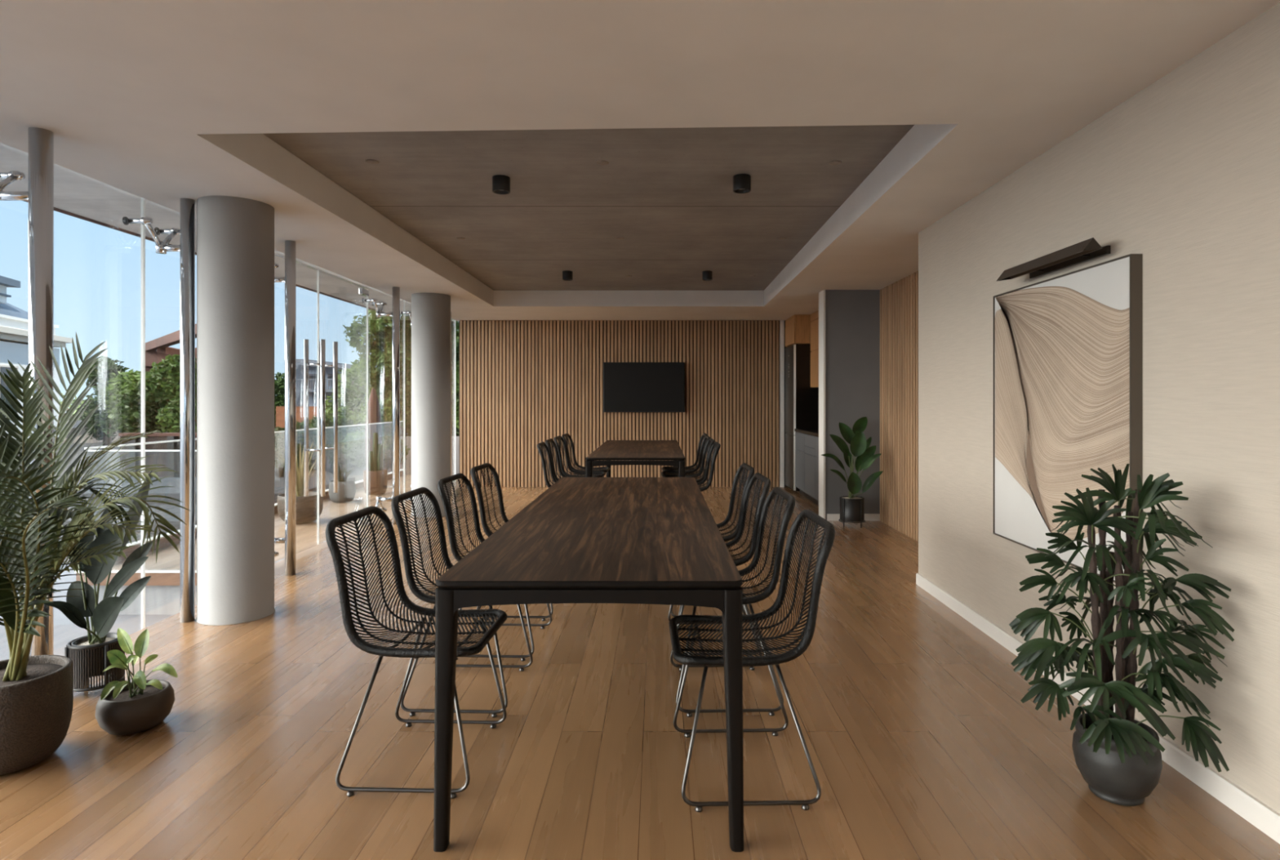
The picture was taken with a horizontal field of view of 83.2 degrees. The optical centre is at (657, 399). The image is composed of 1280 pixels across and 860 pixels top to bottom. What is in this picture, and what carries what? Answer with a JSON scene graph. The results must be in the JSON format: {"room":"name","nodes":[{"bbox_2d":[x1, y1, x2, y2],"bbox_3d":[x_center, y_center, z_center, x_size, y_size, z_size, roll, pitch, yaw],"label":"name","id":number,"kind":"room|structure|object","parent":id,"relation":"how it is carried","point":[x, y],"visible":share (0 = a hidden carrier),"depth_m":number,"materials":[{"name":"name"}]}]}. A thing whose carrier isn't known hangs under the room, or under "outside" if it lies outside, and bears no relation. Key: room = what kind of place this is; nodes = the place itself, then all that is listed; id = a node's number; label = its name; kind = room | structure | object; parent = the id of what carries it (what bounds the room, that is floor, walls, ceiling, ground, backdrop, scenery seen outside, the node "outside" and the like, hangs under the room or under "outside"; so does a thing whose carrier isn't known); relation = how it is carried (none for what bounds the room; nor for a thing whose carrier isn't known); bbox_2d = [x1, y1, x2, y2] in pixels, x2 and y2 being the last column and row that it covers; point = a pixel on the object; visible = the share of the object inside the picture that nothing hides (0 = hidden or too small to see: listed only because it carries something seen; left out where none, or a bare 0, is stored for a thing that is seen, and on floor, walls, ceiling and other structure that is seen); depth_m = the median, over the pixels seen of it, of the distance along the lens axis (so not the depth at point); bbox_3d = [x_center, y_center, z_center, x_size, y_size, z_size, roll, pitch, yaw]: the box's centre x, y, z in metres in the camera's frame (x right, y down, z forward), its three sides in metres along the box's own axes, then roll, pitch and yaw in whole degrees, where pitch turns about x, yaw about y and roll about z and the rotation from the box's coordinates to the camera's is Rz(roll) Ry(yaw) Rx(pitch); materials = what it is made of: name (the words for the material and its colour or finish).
{"room":"meeting room","nodes":[
{"label":"meeting room","id":0,"kind":"room"},
{"bbox_2d":[0,654,73,775],"bbox_3d":[-2.250,1.105,2.500,0.344,0.317,0.344,0,0,0],"label":"pot","id":1,"kind":"object","parent":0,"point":[37,700],"depth_m":2.45,"materials":[{"name":"brown stone"}]},
{"bbox_2d":[90,585,196,614],"bbox_3d":[-3.555,1.480,8.660,1.430,0.225,6.680,0,0,0],"label":"wall","id":2,"kind":"structure","parent":0,"point":[159,599],"depth_m":5.32,"materials":[{"name":"concrete"}]},
{"bbox_2d":[74,570,196,573],"bbox_3d":[-3.560,1.267,5.293,1.440,0.016,0.015,0,0,0],"label":"trim","id":3,"kind":"structure","parent":2,"relation":"attached to","point":[112,571],"depth_m":5.28,"materials":[{"name":"white paint"}]},
{"bbox_2d":[75,573,196,585],"bbox_3d":[-3.555,1.321,5.294,1.430,0.093,0.012,0,0,0],"label":"trim","id":4,"kind":"structure","parent":2,"relation":"attached to","point":[157,579],"depth_m":5.29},
{"bbox_2d":[0,124,914,312],"bbox_3d":[-0.507,-1.487,2.600,7.415,0.340,17.200,0,0,0],"label":"ceiling slab","id":5,"kind":"structure","parent":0,"point":[637,209],"depth_m":4.79,"materials":[{"name":"concrete"}]},
{"bbox_2d":[492,174,510,195],"bbox_3d":[-0.940,-1.289,4.330,0.106,0.088,0.106,0,0,0],"label":"ceiling spotlight","id":6,"kind":"object","parent":5,"relation":"attached to","point":[500,184],"visible":1,"depth_m":4.29,"materials":[{"name":"black metal"}]},
{"bbox_2d":[562,271,573,280],"bbox_3d":[-0.940,-1.289,7.520,0.106,0.088,0.106,0,0,0],"label":"ceiling spotlight","id":7,"kind":"object","parent":5,"relation":"attached to","point":[566,275],"visible":1,"depth_m":7.48,"materials":[{"name":"black metal"}]},
{"bbox_2d":[702,271,712,280],"bbox_3d":[0.520,-1.289,7.520,0.106,0.088,0.106,0,0,0],"label":"ceiling spotlight","id":8,"kind":"object","parent":5,"relation":"attached to","point":[706,275],"visible":1,"depth_m":7.48,"materials":[{"name":"black metal"}]},
{"bbox_2d":[733,173,751,193],"bbox_3d":[0.505,-1.289,4.310,0.106,0.088,0.106,0,0,0],"label":"ceiling spotlight","id":9,"kind":"object","parent":5,"relation":"attached to","point":[741,182],"visible":1,"depth_m":4.27,"materials":[{"name":"black metal"}]},
{"bbox_2d":[458,320,779,487],"bbox_3d":[-0.552,0.063,10.473,4.616,2.400,0.255,0,0,0],"label":"wall","id":10,"kind":"structure","parent":0,"point":[525,384],"depth_m":10.34,"materials":[{"name":"brown wood"}]},
{"bbox_2d":[603,362,684,412],"bbox_3d":[-0.193,-0.170,10.312,1.164,0.715,0.063,0,0,0],"label":"television","id":11,"kind":"object","parent":10,"relation":"attached to","point":[628,387],"visible":1,"depth_m":10.28,"materials":[{"name":"black glass"}]},
{"bbox_2d":[0,475,1279,859],"bbox_3d":[-0.840,1.363,4.000,6.880,0.200,16.000,0,0,0],"label":"floor","id":12,"kind":"structure","parent":0,"point":[922,742],"depth_m":2.60,"materials":[{"name":"brown wood"}]},
{"bbox_2d":[0,127,53,656],"bbox_3d":[-2.757,0.063,3.050,0.372,2.400,0.296,0,0,0],"label":"steel post","id":13,"kind":"object","parent":12,"relation":"on","point":[39,196],"visible":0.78,"depth_m":3.02,"materials":[{"name":"white metal"}]},
{"bbox_2d":[141,197,145,629],"bbox_3d":[-2.930,-0.009,3.577,0.014,2.645,1.060,0,0,0],"label":"window","id":14,"kind":"structure","parent":13,"relation":"attached to","point":[143,200],"depth_m":4.09,"materials":[{"name":"clear glass"}]},
{"bbox_2d":[0,332,190,775],"bbox_3d":[-2.056,0.504,2.428,1.133,1.518,0.671,0,0,43],"label":"potted palm","id":15,"kind":"object","parent":12,"relation":"on","point":[37,691],"visible":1,"depth_m":2.41,"materials":[{"name":"green plant"}]},
{"bbox_2d":[44,471,152,692],"bbox_3d":[-2.403,0.797,3.148,0.410,0.932,0.491,0,0,-23],"label":"potted plant","id":16,"kind":"object","parent":12,"relation":"on","point":[88,654],"visible":0.8,"depth_m":3.10,"materials":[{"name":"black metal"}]},
{"bbox_2d":[94,627,177,735],"bbox_3d":[-1.983,1.078,2.771,0.313,0.370,0.267,0,0,0],"label":"potted plant","id":17,"kind":"object","parent":12,"relation":"on","point":[124,708],"visible":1,"depth_m":2.71,"materials":[{"name":"green plant"}]},
{"bbox_2d":[86,449,196,451],"bbox_3d":[-3.585,0.817,5.318,1.270,0.885,0.018,0,0,0],"label":"glass railing","id":18,"kind":"object","parent":12,"relation":"on","point":[88,450],"visible":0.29,"depth_m":5.31,"materials":[{"name":"white"}]},
{"bbox_2d":[122,198,195,622],"bbox_3d":[-2.793,0.063,4.105,0.299,2.400,0.296,0,0,0],"label":"steel post","id":19,"kind":"object","parent":12,"relation":"on","point":[186,232],"visible":1,"depth_m":4.08,"materials":[{"name":"white metal"}]},
{"bbox_2d":[195,195,275,626],"bbox_3d":[-2.466,0.063,4.217,0.400,2.400,0.400,0,0,0],"label":"column","id":20,"kind":"structure","parent":12,"relation":"on","point":[235,236],"depth_m":4.05,"materials":[{"name":"white paint"}]},
{"bbox_2d":[115,469,405,562],"bbox_3d":[-4.235,1.214,8.660,0.080,0.097,6.680,0,0,0],"label":"kerb","id":21,"kind":"object","parent":12,"relation":"on","point":[163,543],"visible":0.29,"depth_m":6.16,"materials":[{"name":"white paint"}]},
{"bbox_2d":[84,421,403,473],"bbox_3d":[-4.236,0.762,8.640,0.018,0.808,6.620,0,0,0],"label":"glass railing","id":22,"kind":"object","parent":21,"relation":"on","point":[171,441],"visible":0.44,"depth_m":6.23,"materials":[{"name":"white"}]},
{"bbox_2d":[274,240,295,576],"bbox_3d":[-2.776,0.063,5.185,0.334,2.400,0.296,0,0,0],"label":"steel post","id":23,"kind":"object","parent":12,"relation":"on","point":[289,540],"visible":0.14,"depth_m":5.16,"materials":[{"name":"white metal"}]},
{"bbox_2d":[274,253,325,563],"bbox_3d":[-2.910,-0.041,5.700,0.177,2.583,1.046,0,0,0],"label":"glass panel","id":24,"kind":"object","parent":23,"relation":"attached to","point":[306,364],"depth_m":6.10,"materials":[{"name":"clear glass"}]},
{"bbox_2d":[275,441,323,524],"bbox_3d":[-3.647,0.813,7.362,0.500,0.900,0.463,0,0,0],"label":"potted plant","id":25,"kind":"object","parent":12,"relation":"on","point":[306,507],"visible":0.71,"depth_m":7.27,"materials":[{"name":"ceramic"}]},
{"bbox_2d":[326,461,355,502],"bbox_3d":[-3.874,1.006,8.837,0.409,0.514,0.370,0,0,0],"label":"planter pot","id":26,"kind":"object","parent":12,"relation":"on","point":[346,493],"visible":0.92,"depth_m":8.77,"materials":[{"name":"grey ceramic"}]},
{"bbox_2d":[363,432,387,495],"bbox_3d":[-3.760,0.853,9.600,0.300,0.820,0.300,0,0,0],"label":"potted plant","id":27,"kind":"object","parent":12,"relation":"on","point":[377,476],"visible":0.94,"depth_m":9.56,"materials":[{"name":"ceramic"}]},
{"bbox_2d":[361,286,399,524],"bbox_3d":[-2.781,0.063,7.310,0.324,2.400,0.296,0,0,0],"label":"steel post","id":28,"kind":"object","parent":12,"relation":"on","point":[395,314],"visible":0.81,"depth_m":7.28,"materials":[{"name":"white metal"}]},
{"bbox_2d":[319,270,368,543],"bbox_3d":[-2.910,-0.041,6.750,0.177,2.583,1.046,0,0,0],"label":"glass panel","id":29,"kind":"object","parent":28,"relation":"attached to","point":[365,292],"depth_m":6.34,"materials":[{"name":"clear glass"}]},
{"bbox_2d":[372,300,404,522],"bbox_3d":[-2.930,-0.035,7.807,0.014,2.595,1.060,0,0,0],"label":"window","id":30,"kind":"structure","parent":28,"relation":"attached to","point":[403,300],"depth_m":8.32,"materials":[{"name":"clear glass"}]},
{"bbox_2d":[400,311,411,501],"bbox_3d":[-2.781,0.063,8.330,0.324,2.400,0.296,0,0,0],"label":"steel post","id":31,"kind":"object","parent":12,"relation":"on","point":[408,313],"visible":0.15,"depth_m":8.20,"materials":[{"name":"white metal"}]},
{"bbox_2d":[324,506,506,799],"bbox_3d":[-0.828,0.831,2.536,0.520,0.864,0.510,0,0,2],"label":"rattan chair","id":32,"kind":"object","parent":12,"relation":"on","point":[357,640],"visible":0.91,"depth_m":2.50,"materials":[{"name":"black wicker"}]},
{"bbox_2d":[410,293,450,517],"bbox_3d":[-2.480,0.063,7.885,0.418,2.400,0.418,0,0,0],"label":"column","id":33,"kind":"structure","parent":12,"relation":"on","point":[430,312],"depth_m":7.71,"materials":[{"name":"white paint"}]},
{"bbox_2d":[450,311,451,496],"bbox_3d":[-2.813,0.063,9.370,0.259,2.400,0.296,0,0,0],"label":"steel post","id":34,"kind":"object","parent":12,"relation":"on","point":[451,312],"visible":0.02,"depth_m":9.36,"materials":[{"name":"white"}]},
{"bbox_2d":[454,320,455,486],"bbox_3d":[-2.930,-0.035,9.902,0.014,2.595,1.050,0,0,0],"label":"window","id":35,"kind":"structure","parent":34,"relation":"attached to","point":[455,320],"depth_m":10.41,"materials":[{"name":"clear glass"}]},
{"bbox_2d":[391,487,533,717],"bbox_3d":[-0.828,0.831,3.116,0.520,0.864,0.510,0,0,2],"label":"rattan chair","id":36,"kind":"object","parent":12,"relation":"on","point":[423,596],"visible":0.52,"depth_m":3.08,"materials":[{"name":"grey wicker"}]},
{"bbox_2d":[437,473,551,661],"bbox_3d":[-0.828,0.831,3.731,0.520,0.864,0.510,0,0,2],"label":"rattan chair","id":37,"kind":"object","parent":12,"relation":"on","point":[448,511],"visible":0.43,"depth_m":3.73,"materials":[{"name":"grey wicker"}]},
{"bbox_2d":[470,462,553,621],"bbox_3d":[-0.828,0.831,4.361,0.520,0.864,0.510,0,0,2],"label":"rattan chair","id":38,"kind":"object","parent":12,"relation":"on","point":[473,472],"visible":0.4,"depth_m":4.37,"materials":[{"name":"grey wicker"}]},
{"bbox_2d":[537,441,557,488],"bbox_3d":[-0.828,0.831,6.620,0.520,0.864,0.510,0,0,-1],"label":"rattan chair","id":39,"kind":"object","parent":12,"relation":"on","point":[542,444],"visible":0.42,"depth_m":6.69,"materials":[{"name":"grey wicker"}]},
{"bbox_2d":[545,438,569,480],"bbox_3d":[-0.837,0.831,7.170,0.520,0.864,0.510,0,0,0],"label":"rattan chair","id":40,"kind":"object","parent":12,"relation":"on","point":[560,473],"visible":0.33,"depth_m":7.27,"materials":[{"name":"grey wicker"}]},
{"bbox_2d":[553,435,605,477],"bbox_3d":[-0.831,0.831,7.741,0.520,0.864,0.510,0,0,2],"label":"rattan chair","id":41,"kind":"object","parent":12,"relation":"on","point":[597,474],"visible":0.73,"depth_m":7.83,"materials":[{"name":"grey wicker"}]},
{"bbox_2d":[561,433,609,477],"bbox_3d":[-0.821,0.831,8.301,0.520,0.864,0.510,0,0,2],"label":"rattan chair","id":42,"kind":"object","parent":12,"relation":"on","point":[605,469],"visible":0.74,"depth_m":8.41,"materials":[{"name":"grey wicker"}]},
{"bbox_2d":[433,477,743,852],"bbox_3d":[-0.193,0.885,3.350,0.870,0.755,2.684,0,0,0],"label":"dining table","id":43,"kind":"object","parent":12,"relation":"on","point":[619,540],"visible":1,"depth_m":2.15,"materials":[{"name":"brown wood"}]},
{"bbox_2d":[585,440,684,477],"bbox_3d":[-0.193,0.885,7.580,0.870,0.755,2.684,0,0,0],"label":"dining table","id":44,"kind":"object","parent":12,"relation":"on","point":[664,453],"visible":0.77,"depth_m":6.57,"materials":[{"name":"brown wood"}]},
{"bbox_2d":[662,433,707,475],"bbox_3d":[0.312,0.831,8.341,0.520,0.864,0.510,0,0,-2],"label":"rattan chair","id":45,"kind":"object","parent":12,"relation":"on","point":[691,468],"visible":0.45,"depth_m":8.52,"materials":[{"name":"grey wicker"}]},
{"bbox_2d":[661,435,710,476],"bbox_3d":[0.302,0.831,7.800,0.520,0.864,0.510,0,0,-1],"label":"rattan chair","id":46,"kind":"object","parent":12,"relation":"on","point":[706,438],"visible":0.54,"depth_m":7.96,"materials":[{"name":"grey wicker"}]},
{"bbox_2d":[662,438,714,483],"bbox_3d":[0.303,0.831,7.280,0.520,0.864,0.510,0,0,0],"label":"rattan chair","id":47,"kind":"object","parent":12,"relation":"on","point":[709,443],"visible":0.41,"depth_m":7.45,"materials":[{"name":"grey wicker"}]},
{"bbox_2d":[697,441,720,491],"bbox_3d":[0.304,0.831,6.620,0.520,0.864,0.510,0,0,-1],"label":"rattan chair","id":48,"kind":"object","parent":12,"relation":"on","point":[716,446],"visible":0.46,"depth_m":6.70,"materials":[{"name":"grey wicker"}]},
{"bbox_2d":[671,462,755,617],"bbox_3d":[0.304,0.831,4.361,0.520,0.864,0.510,0,0,-2],"label":"rattan chair","id":49,"kind":"object","parent":12,"relation":"on","point":[744,468],"visible":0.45,"depth_m":4.45,"materials":[{"name":"grey wicker"}]},
{"bbox_2d":[667,472,770,657],"bbox_3d":[0.304,0.831,3.761,0.520,0.864,0.510,0,0,-2],"label":"rattan chair","id":50,"kind":"object","parent":12,"relation":"on","point":[761,478],"visible":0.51,"depth_m":3.80,"materials":[{"name":"grey wicker"}]},
{"bbox_2d":[670,487,795,717],"bbox_3d":[0.304,0.831,3.121,0.520,0.864,0.510,0,0,-2],"label":"rattan chair","id":51,"kind":"object","parent":12,"relation":"on","point":[764,593],"visible":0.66,"depth_m":3.10,"materials":[{"name":"grey wicker"}]},
{"bbox_2d":[668,509,835,812],"bbox_3d":[0.304,0.831,2.461,0.520,0.864,0.510,0,0,-2],"label":"rattan chair","id":52,"kind":"object","parent":12,"relation":"on","point":[806,637],"visible":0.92,"depth_m":2.42,"materials":[{"name":"grey wicker"}]},
{"bbox_2d":[784,344,818,491],"bbox_3d":[2.136,0.248,9.991,0.628,1.970,0.718,0,0,0],"label":"tall cabinet","id":53,"kind":"object","parent":12,"relation":"on","point":[801,400],"visible":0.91,"depth_m":9.63,"materials":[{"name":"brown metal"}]},
{"bbox_2d":[795,431,808,499],"bbox_3d":[2.151,0.848,9.330,0.618,0.830,0.598,0,0,0],"label":"base cabinet","id":54,"kind":"object","parent":12,"relation":"on","point":[799,437],"visible":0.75,"depth_m":9.29,"materials":[{"name":"grey"}]},
{"bbox_2d":[804,434,818,506],"bbox_3d":[2.151,0.848,8.730,0.618,0.830,0.598,0,0,0],"label":"base cabinet","id":55,"kind":"object","parent":12,"relation":"on","point":[810,455],"visible":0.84,"depth_m":8.72,"materials":[{"name":"grey"}]},
{"bbox_2d":[814,436,818,501],"bbox_3d":[2.151,0.848,8.130,0.618,0.830,0.598,0,0,0],"label":"base cabinet","id":56,"kind":"object","parent":12,"relation":"on","point":[816,438],"visible":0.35,"depth_m":8.33,"materials":[{"name":"grey"}]},
{"bbox_2d":[794,428,818,437],"bbox_3d":[2.145,0.411,8.730,0.630,0.040,1.800,0,0,0],"label":"countertop","id":57,"kind":"structure","parent":56,"relation":"on","point":[813,432],"depth_m":9.02,"materials":[{"name":"black stone"}]},
{"bbox_2d":[818,289,879,520],"bbox_3d":[2.163,0.063,7.589,0.875,2.400,0.242,0,0,0],"label":"wall pier","id":58,"kind":"object","parent":12,"relation":"on","point":[849,320],"visible":0.57,"depth_m":7.48,"materials":[{"name":"grey paint"}]},
{"bbox_2d":[826,514,879,520],"bbox_3d":[2.035,1.227,7.474,0.550,0.072,0.016,0,0,0],"label":"baseboard","id":59,"kind":"object","parent":58,"relation":"attached to","point":[829,517],"visible":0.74,"depth_m":7.47,"materials":[{"name":"white paint"}]},
{"bbox_2d":[821,417,883,528],"bbox_3d":[1.881,0.720,7.112,0.598,1.086,0.376,0,0,0],"label":"potted plant","id":60,"kind":"object","parent":12,"relation":"on","point":[851,507],"visible":1,"depth_m":7.06,"materials":[{"name":"green plant"}]},
{"bbox_2d":[1008,463,1234,806],"bbox_3d":[1.457,0.733,2.287,0.573,1.060,0.512,0,0,-26],"label":"palm","id":61,"kind":"object","parent":12,"relation":"on","point":[1118,756],"visible":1,"depth_m":2.23,"materials":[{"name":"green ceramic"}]},
{"bbox_2d":[0,0,1279,321],"bbox_3d":[-0.155,-1.237,3.250,5.510,0.200,14.500,0,0,0],"label":"ceiling","id":62,"kind":"structure","parent":0,"point":[163,103],"depth_m":2.63,"materials":[{"name":"paint"}]},
{"bbox_2d":[784,320,786,486],"bbox_3d":[2.208,0.063,9.150,0.785,2.400,2.900,0,0,0],"label":"wall","id":63,"kind":"structure","parent":0,"point":[784,321],"depth_m":10.40,"materials":[{"name":"grey paint"}]},
{"bbox_2d":[779,320,784,487],"bbox_3d":[1.788,0.063,10.465,0.053,2.400,0.270,0,0,0],"label":"trim","id":64,"kind":"structure","parent":63,"relation":"attached to","point":[781,322],"depth_m":10.33,"materials":[{"name":"white paint"}]},
{"bbox_2d":[785,315,810,347],"bbox_3d":[2.140,-0.940,9.992,0.620,0.385,0.715,0,0,0],"label":"upper cabinet","id":65,"kind":"object","parent":63,"relation":"attached to","point":[797,327],"visible":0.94,"depth_m":9.63,"materials":[{"name":"brown wood"}]},
{"bbox_2d":[810,310,818,387],"bbox_3d":[2.251,-0.644,9.330,0.418,0.975,0.598,0,0,0],"label":"upper cabinet","id":66,"kind":"object","parent":63,"relation":"attached to","point":[814,317],"visible":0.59,"depth_m":9.34,"materials":[{"name":"brown wood"}]},
{"bbox_2d":[880,271,918,542],"bbox_3d":[2.453,0.063,6.200,0.295,2.400,2.600,0,0,0],"label":"wall","id":67,"kind":"structure","parent":0,"point":[899,301],"depth_m":6.88,"materials":[{"name":"brown wood"}]},
{"bbox_2d":[918,2,1279,813],"bbox_3d":[2.191,0.063,0.460,0.818,2.400,8.920,0,0,0],"label":"wall","id":68,"kind":"structure","parent":0,"point":[1183,175],"depth_m":2.46,"materials":[{"name":"beige paint"}]},
{"bbox_2d":[995,237,1111,281],"bbox_3d":[1.707,-0.595,3.118,0.150,0.052,0.709,0,0,0],"label":"lamp","id":69,"kind":"object","parent":68,"relation":"attached to","point":[1088,250],"visible":1,"depth_m":3.04,"materials":[{"name":"brown metal"}]},
{"bbox_2d":[993,253,1142,582],"bbox_3d":[1.760,0.082,3.188,0.044,1.232,1.085,0,0,0],"label":"framed artwork","id":70,"kind":"object","parent":68,"relation":"attached to","point":[1068,348],"visible":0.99,"depth_m":3.10,"materials":[{"name":"brown paper"}]},
{"bbox_2d":[915,573,1279,844],"bbox_3d":[1.774,1.226,0.710,0.016,0.075,8.420,0,0,0],"label":"baseboard","id":71,"kind":"structure","parent":68,"relation":"attached to","point":[1266,820],"depth_m":2.40,"materials":[{"name":"white paint"}]},
{"bbox_2d":[1071,712,1162,806],"bbox_3d":[1.467,1.155,2.304,0.244,0.215,0.244,0,0,0],"label":"pot","id":72,"kind":"object","parent":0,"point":[1127,784],"depth_m":2.22,"materials":[{"name":"grey ceramic"}]},
{"label":"outside","id":73,"kind":"structure","parent":0,"visible":0},
{"bbox_2d":[1,419,365,563],"bbox_3d":[-37.300,1.597,38.500,65.400,0.032,63.000,0,0,0],"label":"floor","id":74,"kind":"structure","parent":73,"point":[357,473],"depth_m":17.17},
{"bbox_2d":[0,275,71,439],"bbox_3d":[-26.311,-1.472,18.219,10.360,6.130,22.320,0,0,-17],"label":"apartment building","id":75,"kind":"structure","parent":74,"relation":"on","point":[13,320],"depth_m":27.03,"materials":[{"name":"beige stone"}]},
{"bbox_2d":[59,393,98,420],"bbox_3d":[-34.502,0.933,55.090,60.373,3.531,5.510,0,0,0],"label":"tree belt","id":76,"kind":"object","parent":74,"relation":"on","point":[73,400],"visible":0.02,"depth_m":54.80,"materials":[{"name":"green plant"}]},
{"bbox_2d":[7,504,196,533],"bbox_3d":[-6.950,1.473,8.650,4.500,0.240,1.300,0,0,0],"label":"stone step","id":77,"kind":"structure","parent":74,"relation":"on","point":[173,509],"depth_m":8.33,"materials":[{"name":"stone"}]},
{"bbox_2d":[75,355,129,449],"bbox_3d":[-16.884,0.138,22.008,1.319,2.916,1.226,0,0,32],"label":"slender tree","id":78,"kind":"object","parent":74,"relation":"on","point":[104,425],"visible":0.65,"depth_m":21.74,"materials":[{"name":"green plant"}]},
{"bbox_2d":[58,533,158,557],"bbox_3d":[-6.950,1.543,7.600,4.500,0.100,0.800,0,0,0],"label":"stone step","id":79,"kind":"structure","parent":74,"relation":"on","point":[138,535],"depth_m":7.78,"materials":[{"name":"stone"}]},
{"bbox_2d":[53,419,167,443],"bbox_3d":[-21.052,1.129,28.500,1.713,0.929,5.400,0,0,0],"label":"house","id":80,"kind":"structure","parent":74,"relation":"on","point":[93,440],"depth_m":26.00,"materials":[{"name":"stone"}]},
{"bbox_2d":[101,354,196,433],"bbox_3d":[-10.326,0.326,14.950,2.366,2.542,1.504,0,0,5],"label":"broadleaf tree","id":81,"kind":"object","parent":74,"relation":"on","point":[162,383],"visible":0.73,"depth_m":14.58,"materials":[{"name":"green plant"}]},
{"bbox_2d":[118,432,196,477],"bbox_3d":[-8.407,1.104,13.055,2.600,0.979,0.350,0,0,0],"label":"railing","id":82,"kind":"object","parent":74,"relation":"on","point":[170,459],"visible":0.25,"depth_m":13.00,"materials":[{"name":"glass"}]},
{"bbox_2d":[145,324,196,372],"bbox_3d":[-13.145,-0.155,21.328,2.211,3.496,9.838,0,0,-43],"label":"canopy","id":83,"kind":"object","parent":74,"relation":"on","point":[162,344],"visible":0.29,"depth_m":22.50,"materials":[{"name":"brown wood"}]},
{"bbox_2d":[3,477,355,504],"bbox_3d":[-6.950,1.403,10.250,4.500,0.380,1.900,0,0,0],"label":"stone step","id":84,"kind":"structure","parent":74,"relation":"on","point":[279,482],"depth_m":9.87,"materials":[{"name":"stone"}]},
{"bbox_2d":[274,372,297,428],"bbox_3d":[-12.782,0.342,24.011,1.352,2.510,1.315,0,0,-43],"label":"broadleaf tree","id":85,"kind":"object","parent":74,"relation":"on","point":[279,383],"visible":0.21,"depth_m":23.73,"materials":[{"name":"green plant"}]},
{"bbox_2d":[274,420,317,477],"bbox_3d":[-6.049,0.968,11.806,0.959,1.256,0.725,0,0,0],"label":"shrub","id":86,"kind":"object","parent":74,"relation":"on","point":[279,437],"visible":0.46,"depth_m":11.66,"materials":[{"name":"green plant"}]},
{"bbox_2d":[275,406,317,427],"bbox_3d":[-11.334,0.911,23.150,1.712,1.363,0.300,0,0,0],"label":"fence","id":87,"kind":"object","parent":74,"relation":"on","point":[280,411],"visible":0.14,"depth_m":23.00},
{"bbox_2d":[284,416,364,471],"bbox_3d":[-7.366,1.045,16.016,1.913,1.427,1.120,0,0,0],"label":"shrub","id":88,"kind":"object","parent":74,"relation":"on","point":[342,432],"visible":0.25,"depth_m":15.83,"materials":[{"name":"green plant"}]},
{"bbox_2d":[295,359,408,434],"bbox_3d":[-12.341,0.019,30.800,3.380,3.149,7.200,0,0,0],"label":"house","id":89,"kind":"structure","parent":74,"relation":"on","point":[313,370],"depth_m":27.90,"materials":[{"name":"grey"}]},
{"bbox_2d":[325,360,391,435],"bbox_3d":[-8.365,0.235,20.019,2.163,2.722,1.535,0,0,0],"label":"broadleaf tree","id":90,"kind":"object","parent":74,"relation":"on","point":[351,400],"visible":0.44,"depth_m":19.70,"materials":[{"name":"green plant"}]},
{"bbox_2d":[364,387,382,470],"bbox_3d":[-5.128,0.693,13.000,0.300,1.800,0.295,0,0,0],"label":"sculpture","id":91,"kind":"object","parent":74,"relation":"on","point":[374,411],"visible":0.62,"depth_m":12.90,"materials":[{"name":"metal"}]},
{"bbox_2d":[337,429,410,470],"bbox_3d":[-5.499,1.082,14.011,1.320,1.031,0.940,0,0,0],"label":"shrub","id":92,"kind":"object","parent":74,"relation":"on","point":[354,451],"visible":0.46,"depth_m":13.80,"materials":[{"name":"green plant"}]},
{"bbox_2d":[342,309,458,436],"bbox_3d":[-5.667,-0.467,16.990,3.409,4.125,1.906,0,0,2],"label":"tree","id":93,"kind":"object","parent":74,"relation":"on","point":[380,329],"visible":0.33,"depth_m":16.59,"materials":[{"name":"green plant"}]},
{"bbox_2d":[390,395,458,436],"bbox_3d":[-7.914,-0.362,26.034,6.004,5.356,3.588,0,0,0],"label":"broadleaf tree","id":94,"kind":"object","parent":74,"relation":"on","point":[452,423],"visible":0.02,"depth_m":25.46,"materials":[{"name":"green plant"}]},
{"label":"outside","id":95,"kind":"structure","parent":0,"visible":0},
{"bbox_2d":[0,411,174,661],"bbox_3d":[-58.400,1.593,30.000,123.200,0.001,180.000,0,0,0],"label":"ground","id":96,"kind":"structure","parent":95,"point":[65,631],"depth_m":5.07,"materials":[{"name":"white concrete"}]},
{"bbox_2d":[382,436,458,475],"bbox_3d":[-4.567,1.188,15.075,2.400,0.810,0.150,0,0,0],"label":"fence","id":97,"kind":"object","parent":96,"relation":"on","point":[407,439],"visible":0.02,"depth_m":15.00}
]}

